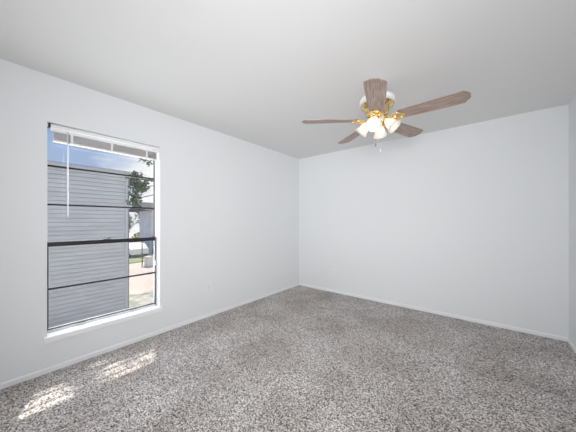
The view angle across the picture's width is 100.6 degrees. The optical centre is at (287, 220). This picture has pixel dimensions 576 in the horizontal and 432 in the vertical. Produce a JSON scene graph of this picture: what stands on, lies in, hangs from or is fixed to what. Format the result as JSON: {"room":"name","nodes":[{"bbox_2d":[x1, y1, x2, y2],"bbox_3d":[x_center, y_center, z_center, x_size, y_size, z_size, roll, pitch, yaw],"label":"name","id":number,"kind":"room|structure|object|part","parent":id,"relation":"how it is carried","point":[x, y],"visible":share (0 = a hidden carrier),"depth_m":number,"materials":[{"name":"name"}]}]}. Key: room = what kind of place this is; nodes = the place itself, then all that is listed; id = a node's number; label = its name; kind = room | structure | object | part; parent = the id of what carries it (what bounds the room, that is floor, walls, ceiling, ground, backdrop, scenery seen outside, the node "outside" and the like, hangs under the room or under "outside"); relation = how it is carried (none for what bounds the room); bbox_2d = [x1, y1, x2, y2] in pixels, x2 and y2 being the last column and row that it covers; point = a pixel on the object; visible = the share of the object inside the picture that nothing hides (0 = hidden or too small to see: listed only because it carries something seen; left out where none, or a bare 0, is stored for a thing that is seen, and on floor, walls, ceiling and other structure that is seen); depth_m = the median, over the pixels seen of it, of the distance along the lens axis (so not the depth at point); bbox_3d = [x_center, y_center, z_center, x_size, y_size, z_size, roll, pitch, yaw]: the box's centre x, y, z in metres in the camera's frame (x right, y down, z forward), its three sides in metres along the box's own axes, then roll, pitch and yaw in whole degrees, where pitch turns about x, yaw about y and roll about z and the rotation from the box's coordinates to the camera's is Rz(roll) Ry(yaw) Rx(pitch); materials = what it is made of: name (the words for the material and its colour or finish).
{"room":"empty bedroom","nodes":[
{"label":"empty bedroom","id":0,"kind":"room"},
{"bbox_2d":[0,59,298,382],"bbox_3d":[-1.752,0.020,2.347,0.160,2.440,6.343,0,0,39],"label":"wall","id":1,"kind":"structure","parent":0,"point":[227,207],"depth_m":2.67,"materials":[{"name":"white paint"}]},
{"bbox_2d":[44,125,162,343],"bbox_3d":[-1.731,0.087,2.328,0.167,1.805,0.920,0,0,39],"label":"window","id":2,"kind":"structure","parent":1,"relation":"in","point":[60,332],"depth_m":2.29,"materials":[{"name":"white paint"}]},
{"bbox_3d":[-1.783,-0.302,2.369,0.022,1.005,0.862,0,0,39],"label":"sash","id":3,"kind":"part","parent":2,"relation":"part of","materials":[{"name":"glass"}]},
{"bbox_3d":[-1.763,0.551,2.353,0.022,0.743,0.862,0,0,39],"label":"sash","id":4,"kind":"part","parent":2,"relation":"part of","materials":[{"name":"brown metal"}]},
{"bbox_2d":[48,123,158,217],"bbox_3d":[-1.710,-0.420,2.317,0.049,0.781,0.869,0,0,39],"label":"mini blind","id":5,"kind":"object","parent":2,"relation":"attached to","point":[69,136],"visible":1,"depth_m":2.22,"materials":[{"name":"white plastic"}]},
{"bbox_3d":[-1.712,-0.672,2.325,0.026,0.012,0.824,0,0,39],"label":"rail","id":6,"kind":"part","parent":5,"relation":"part of","materials":[{"name":"white plastic"}]},
{"bbox_3d":[-1.724,0.968,2.322,0.149,0.045,0.920,0,0,39],"label":"sill","id":7,"kind":"part","parent":2,"relation":"part of","materials":[{"name":"white paint"}]},
{"bbox_2d":[0,283,298,389],"bbox_3d":[-1.685,1.219,2.292,0.012,0.042,6.023,0,0,39],"label":"baseboard","id":8,"kind":"structure","parent":1,"relation":"attached to","point":[26,377],"depth_m":2.32,"materials":[{"name":"white paint"}]},
{"bbox_2d":[206,283,210,292],"bbox_3d":[-1.029,0.868,3.100,0.009,0.122,0.078,0,0,39],"label":"wall outlet","id":9,"kind":"object","parent":1,"relation":"attached to","point":[208,285],"visible":1,"depth_m":3.09,"materials":[{"name":"white plastic"}]},
{"bbox_2d":[0,0,575,158],"bbox_3d":[-0.355,-1.275,1.208,3.765,0.150,6.343,0,0,39],"label":"ceiling","id":10,"kind":"structure","parent":0,"point":[252,71],"depth_m":1.73,"materials":[{"name":"white paint"}]},
{"bbox_2d":[302,78,470,151],"bbox_3d":[0.835,-0.901,2.093,1.226,0.598,1.284,0,0,39],"label":"ceiling fan","id":11,"kind":"object","parent":10,"relation":"hanging from","point":[376,103],"visible":1,"depth_m":2.00,"materials":[{"name":"brown wood"}]},
{"bbox_3d":[0.374,-0.899,2.154,0.493,0.007,0.148,0,11,4],"label":"blade","id":12,"kind":"part","parent":11,"relation":"part of","materials":[{"name":"brown wood"}]},
{"bbox_3d":[0.687,-0.899,2.533,0.148,0.007,0.493,-11,3,-14],"label":"blade","id":13,"kind":"part","parent":11,"relation":"part of","materials":[{"name":"brown wood"}]},
{"bbox_3d":[0.635,-0.887,2.140,0.143,0.031,0.109,0,11,4],"label":"blade arm","id":14,"kind":"part","parent":11,"relation":"part of","materials":[{"name":"gold metal"}]},
{"bbox_3d":[0.672,-0.831,2.195,0.127,0.144,0.138,0,0,-24],"label":"lamp shade","id":15,"kind":"part","parent":11,"relation":"part of","materials":[{"name":"white glass"}]},
{"bbox_3d":[0.713,-0.831,2.015,0.127,0.144,0.138,0,0,-2],"label":"lamp shade","id":16,"kind":"part","parent":11,"relation":"part of","materials":[{"name":"white glass"}]},
{"bbox_3d":[0.639,-0.899,1.739,0.148,0.007,0.493,12,4,21],"label":"blade","id":17,"kind":"part","parent":11,"relation":"part of","materials":[{"name":"brown wood"}]},
{"bbox_3d":[0.733,-0.887,1.982,0.109,0.031,0.143,12,4,21],"label":"blade arm","id":18,"kind":"part","parent":11,"relation":"part of","materials":[{"name":"gold metal"}]},
{"bbox_3d":[0.859,-0.831,2.249,0.138,0.144,0.127,0,0,-24],"label":"lamp shade","id":19,"kind":"part","parent":11,"relation":"part of","materials":[{"name":"white glass"}]},
{"bbox_3d":[0.913,-0.831,2.062,0.127,0.144,0.138,0,0,-24],"label":"lamp shade","id":20,"kind":"part","parent":11,"relation":"part of","materials":[{"name":"white glass"}]},
{"bbox_3d":[0.913,-0.887,2.027,0.143,0.031,0.109,0,-11,40],"label":"blade arm","id":21,"kind":"part","parent":11,"relation":"part of","materials":[{"name":"gold metal"}]},
{"bbox_3d":[1.145,-0.899,2.353,0.493,0.007,0.148,0,-11,-32],"label":"blade","id":22,"kind":"part","parent":11,"relation":"part of","materials":[{"name":"brown wood"}]},
{"bbox_3d":[1.115,-0.899,1.862,0.493,0.007,0.148,0,-11,40],"label":"blade","id":23,"kind":"part","parent":11,"relation":"part of","materials":[{"name":"brown wood"}]},
{"bbox_2d":[0,285,575,431],"bbox_3d":[-0.355,1.315,1.208,3.765,0.150,6.343,0,0,39],"label":"floor","id":24,"kind":"structure","parent":0,"point":[299,358],"depth_m":1.89,"materials":[{"name":"carpet"}]},
{"bbox_2d":[299,104,568,337],"bbox_3d":[1.599,0.020,3.604,3.445,2.440,0.160,0,0,39],"label":"wall","id":25,"kind":"structure","parent":0,"point":[471,220],"depth_m":3.06,"materials":[{"name":"white paint"}]},
{"bbox_2d":[299,283,567,341],"bbox_3d":[1.544,1.219,3.537,3.445,0.042,0.012,0,0,39],"label":"baseboard","id":26,"kind":"structure","parent":25,"relation":"attached to","point":[513,328],"depth_m":3.06,"materials":[{"name":"white paint"}]},
{"bbox_2d":[569,95,575,346],"bbox_3d":[1.042,0.020,0.069,0.160,2.440,6.343,0,0,39],"label":"wall","id":27,"kind":"structure","parent":0,"point":[572,105],"depth_m":2.35,"materials":[{"name":"white paint"}]},
{"bbox_2d":[567,338,575,352],"bbox_3d":[0.975,1.219,0.123,0.012,0.042,6.023,0,0,39],"label":"baseboard","id":28,"kind":"structure","parent":27,"relation":"attached to","point":[569,341],"depth_m":2.34,"materials":[{"name":"white paint"}]},
{"label":"outside","id":29,"kind":"structure","parent":0,"visible":0},
{"bbox_2d":[129,232,153,294],"bbox_3d":[-24.180,4.040,45.526,90.500,0.300,80.000,0,0,39],"label":"ground","id":30,"kind":"structure","parent":29,"point":[137,284],"depth_m":16.46,"materials":[{"name":"concrete"}]},
{"bbox_2d":[47,160,129,327],"bbox_3d":[-14.003,0.700,7.736,9.340,6.380,12.690,0,0,39],"label":"neighboring building","id":31,"kind":"structure","parent":30,"relation":"on","point":[73,264],"depth_m":8.68,"materials":[{"name":"paint"}]},
{"bbox_2d":[129,215,134,232],"bbox_3d":[-33.084,1.184,47.954,4.038,5.437,4.126,0,0,20],"label":"tree","id":32,"kind":"object","parent":30,"relation":"on","point":[130,218],"visible":0.12,"depth_m":48.36,"materials":[{"name":"green plant"}]},
{"bbox_2d":[131,232,139,241],"bbox_3d":[-21.279,2.590,34.868,2.731,2.640,2.818,0,0,-15],"label":"bush","id":33,"kind":"object","parent":30,"relation":"on","point":[138,233],"visible":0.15,"depth_m":34.29,"materials":[{"name":"green plant"}]},
{"bbox_2d":[133,212,139,225],"bbox_3d":[-25.569,0.619,42.872,4.248,6.562,4.686,0,0,4],"label":"tree","id":34,"kind":"object","parent":30,"relation":"on","point":[136,212],"visible":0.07,"depth_m":41.75,"materials":[{"name":"green plant"}]},
{"bbox_2d":[129,242,148,257],"bbox_3d":[-17.349,3.165,26.729,4.434,1.450,1.800,0,0,39],"label":"parked car","id":35,"kind":"object","parent":30,"relation":"on","point":[135,248],"visible":0.65,"depth_m":25.56,"materials":[{"name":"white paint"}]},
{"bbox_2d":[129,290,153,307],"bbox_3d":[0.887,3.875,14.761,11.440,0.030,36.000,0,0,39],"label":"grass verge","id":36,"kind":"structure","parent":30,"relation":"on","point":[146,297],"depth_m":11.90,"materials":[{"name":"green plant"}]},
{"bbox_2d":[115,144,152,206],"bbox_3d":[-2.025,-1.847,6.679,10.077,11.486,9.705,0,0,-11],"label":"shade tree","id":37,"kind":"object","parent":36,"relation":"on","point":[139,185],"visible":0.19,"depth_m":7.08,"materials":[{"name":"green plant"}]},
{"bbox_2d":[129,257,153,263],"bbox_3d":[-9.685,3.865,29.834,2.800,0.050,46.000,0,0,39],"label":"lawn","id":38,"kind":"structure","parent":30,"relation":"on","point":[134,260],"depth_m":23.24,"materials":[{"name":"green plant"}]},
{"bbox_2d":[129,202,153,253],"bbox_3d":[-16.305,0.740,33.426,6.800,6.300,8.800,0,0,39],"label":"apartment building","id":39,"kind":"structure","parent":30,"relation":"on","point":[146,215],"depth_m":28.94,"materials":[{"name":"grey paint"}]},
{"bbox_2d":[144,256,153,267],"bbox_3d":[-11.806,3.440,20.273,0.600,0.900,0.540,0,0,28],"label":"utility box","id":40,"kind":"object","parent":30,"relation":"on","point":[148,259],"visible":0.98,"depth_m":20.12,"materials":[{"name":"grey paint"}]}
]}

